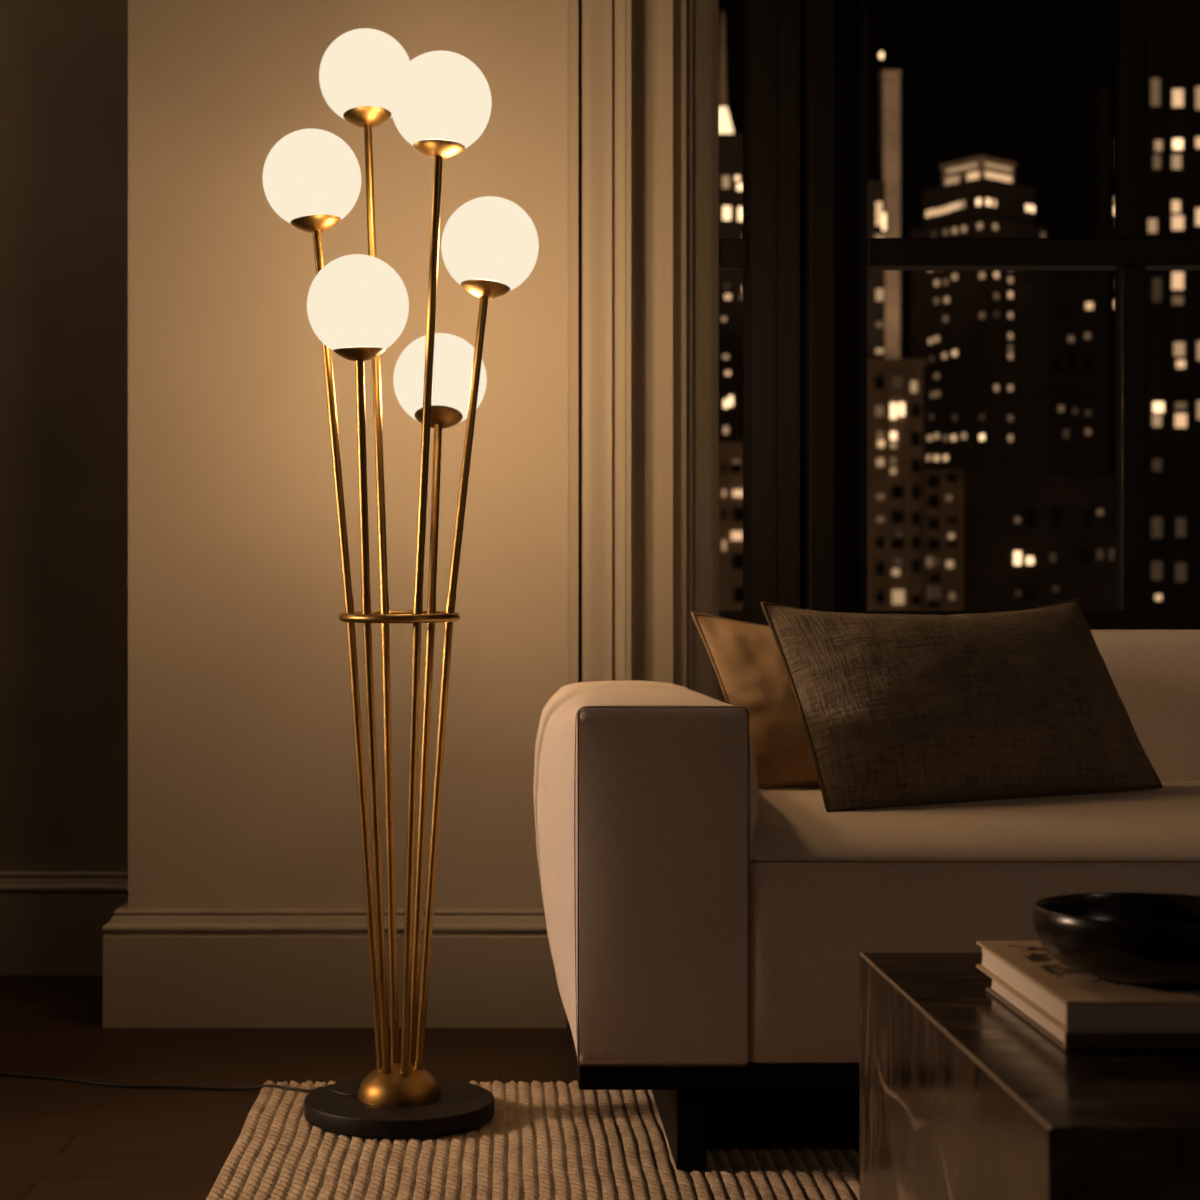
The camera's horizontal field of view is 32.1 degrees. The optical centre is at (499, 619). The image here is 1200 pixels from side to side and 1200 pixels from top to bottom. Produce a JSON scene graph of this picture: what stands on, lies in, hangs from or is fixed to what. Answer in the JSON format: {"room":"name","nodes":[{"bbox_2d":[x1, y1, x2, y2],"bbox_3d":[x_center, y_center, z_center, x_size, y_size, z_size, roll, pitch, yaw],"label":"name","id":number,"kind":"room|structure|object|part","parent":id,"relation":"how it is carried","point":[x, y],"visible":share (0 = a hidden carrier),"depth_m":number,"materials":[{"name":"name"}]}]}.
{"room":"living room","nodes":[
{"label":"living room","id":0,"kind":"room"},
{"bbox_2d":[0,0,127,871],"bbox_3d":[-1.952,-0.637,4.562,2.497,2.800,0.115,0,0,0],"label":"wall","id":1,"kind":"structure","parent":0,"point":[64,63],"depth_m":4.50,"materials":[{"name":"beige paint"}]},
{"bbox_2d":[0,975,577,1199],"bbox_3d":[0.200,0.823,1.010,6.800,0.120,7.220,0,0,0],"label":"floor","id":2,"kind":"structure","parent":0,"point":[60,1139],"depth_m":3.48,"materials":[{"name":"brown wood"}]},
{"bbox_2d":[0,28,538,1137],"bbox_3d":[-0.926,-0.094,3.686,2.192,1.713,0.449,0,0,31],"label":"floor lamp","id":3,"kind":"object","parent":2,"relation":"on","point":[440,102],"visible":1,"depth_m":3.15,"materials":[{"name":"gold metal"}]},
{"bbox_3d":[-1.057,0.742,3.704,2.002,0.042,0.310,0,0,38],"label":"power cord","id":4,"kind":"part","parent":3,"relation":"part of","materials":[{"name":"black rubber"}]},
{"bbox_3d":[-0.288,-0.676,3.190,0.151,0.151,0.151,0,0,0],"label":"globe","id":5,"kind":"part","parent":3,"relation":"part of","materials":[{"name":"white glass"}]},
{"bbox_3d":[-0.231,0.043,3.170,0.118,1.283,0.017,0,0,17],"label":"stem","id":6,"kind":"part","parent":3,"relation":"part of","materials":[{"name":"gold metal"}]},
{"bbox_3d":[-0.210,-0.465,3.080,0.151,0.151,0.151,0,0,0],"label":"globe","id":7,"kind":"part","parent":3,"relation":"part of","materials":[{"name":"white glass"}]},
{"bbox_3d":[-0.216,-0.875,3.350,0.151,0.151,0.151,0,0,0],"label":"globe","id":8,"kind":"part","parent":3,"relation":"part of","materials":[{"name":"white glass"}]},
{"bbox_3d":[-0.190,0.149,3.109,0.013,1.072,0.076,0,0,36],"label":"stem","id":9,"kind":"part","parent":3,"relation":"part of","materials":[{"name":"gold metal"}]},
{"bbox_3d":[-0.188,-0.056,3.261,0.016,1.482,0.175,0,0,-19],"label":"stem","id":10,"kind":"part","parent":3,"relation":"part of","materials":[{"name":"gold metal"}]},
{"bbox_3d":[-0.117,-0.003,3.108,0.065,1.377,0.054,0,0,0],"label":"stem","id":11,"kind":"part","parent":3,"relation":"part of","materials":[{"name":"gold metal"}]},
{"bbox_3d":[-0.108,0.184,3.254,0.032,1.001,0.169,0,0,14],"label":"stem","id":12,"kind":"part","parent":3,"relation":"part of","materials":[{"name":"gold metal"}]},
{"bbox_3d":[-0.097,-0.388,3.360,0.151,0.151,0.151,0,0,0],"label":"globe","id":13,"kind":"part","parent":3,"relation":"part of","materials":[{"name":"white glass"}]},
{"bbox_3d":[-0.088,-0.770,3.100,0.151,0.151,0.151,0,0,0],"label":"globe","id":14,"kind":"part","parent":3,"relation":"part of","materials":[{"name":"white glass"}]},
{"bbox_3d":[-0.069,0.092,3.176,0.127,1.187,0.032,0,0,-29],"label":"stem","id":15,"kind":"part","parent":3,"relation":"part of","materials":[{"name":"gold metal"}]},
{"bbox_3d":[-0.015,-0.579,3.220,0.151,0.151,0.151,0,0,0],"label":"globe","id":16,"kind":"part","parent":3,"relation":"part of","materials":[{"name":"white glass"}]},
{"bbox_2d":[206,1080,859,1199],"bbox_3d":[0.517,0.757,2.180,1.809,0.010,2.461,0,0,0],"label":"rug","id":17,"kind":"object","parent":2,"relation":"on","point":[550,1140],"visible":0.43,"depth_m":2.94,"materials":[{"name":"fabric"}]},
{"bbox_2d":[533,630,1199,1169],"bbox_3d":[1.102,0.379,3.248,2.094,0.745,0.907,0,0,0],"label":"sofa","id":18,"kind":"object","parent":17,"relation":"on","point":[708,928],"visible":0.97,"depth_m":2.80,"materials":[{"name":"beige fabric"}]},
{"bbox_3d":[0.213,0.351,3.248,0.315,0.498,0.907,0,0,0],"label":"arm","id":19,"kind":"part","parent":18,"relation":"part of","materials":[{"name":"beige fabric"}]},
{"bbox_3d":[0.262,0.693,3.221,0.041,0.118,0.758,0,0,0],"label":"leg","id":20,"kind":"part","parent":18,"relation":"part of","materials":[{"name":"black wood"}]},
{"bbox_2d":[691,612,819,787],"bbox_3d":[0.555,0.131,3.367,0.494,0.286,0.153,0,0,-11],"label":"pillow","id":21,"kind":"object","parent":18,"relation":"on","point":[745,657],"visible":0.34,"depth_m":3.29,"materials":[{"name":"beige fabric"}]},
{"bbox_2d":[761,598,1162,811],"bbox_3d":[0.726,0.123,3.226,0.631,0.317,0.213,0,0,-25],"label":"lumbar pillow","id":22,"kind":"object","parent":18,"relation":"on","point":[896,710],"visible":1,"depth_m":3.14,"materials":[{"name":"brown fabric"}]},
{"bbox_3d":[1.102,0.433,3.158,1.534,0.331,0.724,0,0,0],"label":"seat","id":23,"kind":"part","parent":18,"relation":"part of","materials":[{"name":"beige fabric"}]},
{"bbox_3d":[1.151,0.165,3.575,1.363,0.316,0.210,0,0,0],"label":"backrest","id":24,"kind":"part","parent":18,"relation":"part of","materials":[{"name":"beige fabric"}]},
{"bbox_2d":[860,952,1199,1199],"bbox_3d":[0.861,0.557,1.879,0.938,0.389,0.785,0,0,0],"label":"coffee table","id":25,"kind":"object","parent":17,"relation":"on","point":[962,1097],"visible":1,"depth_m":1.74,"materials":[{"name":"stone"}]},
{"bbox_3d":[0.407,0.558,1.879,0.030,0.388,0.783,0,0,0],"label":"panel","id":26,"kind":"part","parent":25,"relation":"part of","materials":[{"name":"stone"}]},
{"bbox_2d":[986,979,1199,1050],"bbox_3d":[0.615,0.353,1.891,0.280,0.020,0.288,0,0,0],"label":"book","id":27,"kind":"object","parent":25,"relation":"on","point":[1066,1041],"visible":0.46,"depth_m":1.75,"materials":[{"name":"beige paper"}]},
{"bbox_2d":[976,941,1199,1032],"bbox_3d":[0.617,0.329,1.886,0.296,0.026,0.328,0,0,0],"label":"book","id":28,"kind":"object","parent":27,"relation":"on","point":[1075,1001],"visible":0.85,"depth_m":1.77,"materials":[{"name":"beige paper"}]},
{"bbox_2d":[1033,892,1199,987],"bbox_3d":[0.577,0.284,1.832,0.208,0.062,0.208,0,0,0],"label":"bowl","id":29,"kind":"object","parent":28,"relation":"on","point":[1152,940],"visible":1,"depth_m":1.77,"materials":[{"name":"black ceramic"}]},
{"bbox_3d":[0.861,0.558,1.502,0.936,0.388,0.030,0,0,0],"label":"panel","id":30,"kind":"part","parent":25,"relation":"part of","materials":[{"name":"stone"}]},
{"bbox_2d":[128,0,581,1023],"bbox_3d":[-0.234,-0.637,4.275,0.938,2.800,0.690,0,0,0],"label":"wall","id":31,"kind":"structure","parent":0,"point":[243,786],"depth_m":3.93,"materials":[{"name":"white paint"}]},
{"bbox_2d":[0,872,566,1027],"bbox_3d":[-1.538,0.654,4.197,3.325,0.218,0.616,0,0,0],"label":"baseboard","id":32,"kind":"structure","parent":31,"relation":"attached to","point":[163,967],"depth_m":3.89,"materials":[{"name":"beige paint"}]},
{"bbox_2d":[568,0,718,699],"bbox_3d":[0.276,-0.637,3.998,0.296,2.800,0.184,0,0,0],"label":"window frame","id":33,"kind":"structure","parent":31,"relation":"attached to","point":[649,105],"depth_m":3.96,"materials":[{"name":"beige paint"}]},
{"bbox_2d":[719,683,725,702],"bbox_3d":[1.917,0.413,4.195,3.365,0.700,0.210,0,0,0],"label":"wall","id":34,"kind":"structure","parent":0,"point":[721,695],"depth_m":4.09,"materials":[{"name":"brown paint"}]},
{"bbox_2d":[719,0,1199,629],"bbox_3d":[2.012,-0.887,4.035,3.176,1.940,0.170,0,0,0],"label":"window","id":35,"kind":"structure","parent":34,"relation":"in","point":[805,254],"depth_m":4.01,"materials":[{"name":"black paint"}]},
{"bbox_3d":[0.452,-0.712,4.053,0.058,0.056,0.035,0,0,0],"label":"rail","id":36,"kind":"part","parent":35,"relation":"part of","materials":[{"name":"black paint"}]},
{"bbox_3d":[0.596,-0.897,4.035,0.230,1.920,0.170,0,0,0],"label":"mullion post","id":37,"kind":"part","parent":35,"relation":"part of","materials":[{"name":"black metal"}]},
{"bbox_3d":[2.012,0.033,4.060,3.176,0.101,0.080,0,0,0],"label":"sill rail","id":38,"kind":"part","parent":35,"relation":"part of","materials":[{"name":"black metal"}]},
{"bbox_3d":[2.155,-0.713,4.053,2.890,0.054,0.063,0,0,0],"label":"meeting rail","id":39,"kind":"part","parent":35,"relation":"part of","materials":[{"name":"black metal"}]},
{"label":"outside","id":40,"kind":"structure","parent":0,"visible":0},
{"bbox_2d":[867,359,926,610],"bbox_3d":[49.300,13.663,274.000,10.800,94.200,14.800,0,0,0],"label":"apartment block","id":41,"kind":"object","parent":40,"point":[894,386],"visible":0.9,"depth_m":267.03,"materials":[{"name":"brown concrete"}]},
{"bbox_3d":[49.300,-33.037,274.000,10.800,0.800,14.800,0,0,0],"label":"cornice","id":42,"kind":"part","parent":41,"relation":"part of","materials":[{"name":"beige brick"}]},
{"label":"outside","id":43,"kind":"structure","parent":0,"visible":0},
{"bbox_2d":[1145,0,1199,610],"bbox_3d":[97.500,-15.737,283.500,22.200,153.000,8.200,0,0,0],"label":"office tower","id":44,"kind":"structure","parent":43,"point":[1172,26],"depth_m":279.98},
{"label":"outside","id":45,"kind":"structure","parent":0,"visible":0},
{"bbox_2d":[1015,272,1096,474],"bbox_3d":[100.400,1.963,350.000,22.400,117.600,20.800,0,0,0],"label":"office tower","id":46,"kind":"structure","parent":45,"point":[1056,409],"depth_m":340.04,"materials":[{"name":"concrete"}]},
{"bbox_3d":[100.400,-36.437,350.000,22.400,0.800,20.800,0,0,0],"label":"cornice","id":47,"kind":"part","parent":46,"relation":"part of","materials":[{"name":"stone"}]},
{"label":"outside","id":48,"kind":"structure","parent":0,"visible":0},
{"bbox_2d":[879,70,900,358],"bbox_3d":[71.550,-19.837,381.750,3.400,161.200,3.800,0,0,0],"label":"slab tower","id":49,"kind":"structure","parent":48,"point":[890,79],"depth_m":379.99,"materials":[{"name":"concrete"}]},
{"bbox_3d":[71.550,-100.137,381.750,3.400,0.600,3.800,0,0,0],"label":"cornice","id":50,"kind":"part","parent":49,"relation":"part of","materials":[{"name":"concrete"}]},
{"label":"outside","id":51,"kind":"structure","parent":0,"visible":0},
{"bbox_2d":[923,470,962,610],"bbox_3d":[56.775,20.813,271.850,4.850,79.900,12.300,0,0,0],"label":"apartment block","id":52,"kind":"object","parent":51,"point":[942,489],"visible":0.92,"depth_m":265.99,"materials":[{"name":"brown concrete"}]},
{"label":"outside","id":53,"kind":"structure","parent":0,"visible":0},
{"bbox_2d":[867,52,885,358],"bbox_3d":[65.525,-20.587,373.865,6.650,162.700,8.270,0,0,0],"label":"slender tower","id":54,"kind":"structure","parent":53,"point":[876,215],"depth_m":370.01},
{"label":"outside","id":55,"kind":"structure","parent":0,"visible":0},
{"bbox_2d":[719,7,742,441],"bbox_3d":[45.450,-32.237,427.000,14.900,186.000,14.800,0,0,0],"label":"spire tower","id":56,"kind":"structure","parent":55,"point":[730,144],"depth_m":420.00,"materials":[{"name":"stone"}]},
{"bbox_3d":[45.450,-94.937,427.000,14.900,6.400,14.800,0,0,0],"label":"cornice","id":57,"kind":"part","parent":56,"relation":"part of","materials":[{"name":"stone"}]},
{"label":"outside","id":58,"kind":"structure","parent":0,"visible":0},
{"bbox_2d":[910,156,1046,474],"bbox_3d":[105.244,-19.837,457.860,29.477,161.200,29.477,0,0,0],"label":"stepped tower","id":59,"kind":"structure","parent":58,"point":[964,323],"depth_m":449.49,"materials":[{"name":"concrete"}]},
{"bbox_3d":[105.244,-97.637,457.860,11.600,5.600,11.600,0,0,-38],"label":"crown","id":60,"kind":"part","parent":59,"relation":"part of","materials":[{"name":"concrete"}]},
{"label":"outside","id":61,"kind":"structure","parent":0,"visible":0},
{"bbox_2d":[719,442,742,610],"bbox_3d":[29.100,19.263,267.000,11.200,83.000,14.600,0,0,0],"label":"apartment block","id":62,"kind":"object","parent":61,"point":[730,453],"visible":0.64,"depth_m":260.02,"materials":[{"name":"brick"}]},
{"bbox_3d":[29.100,-21.837,267.000,11.200,0.800,14.600,0,0,0],"label":"cornice","id":63,"kind":"part","parent":62,"relation":"part of","materials":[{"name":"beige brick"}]},
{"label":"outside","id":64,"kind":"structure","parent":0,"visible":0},
{"bbox_2d":[962,475,1115,610],"bbox_3d":[71.050,21.063,272.865,23.500,79.400,12.270,0,0,0],"label":"office building","id":65,"kind":"structure","parent":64,"point":[1030,541],"depth_m":267.03,"materials":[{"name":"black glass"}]}
]}

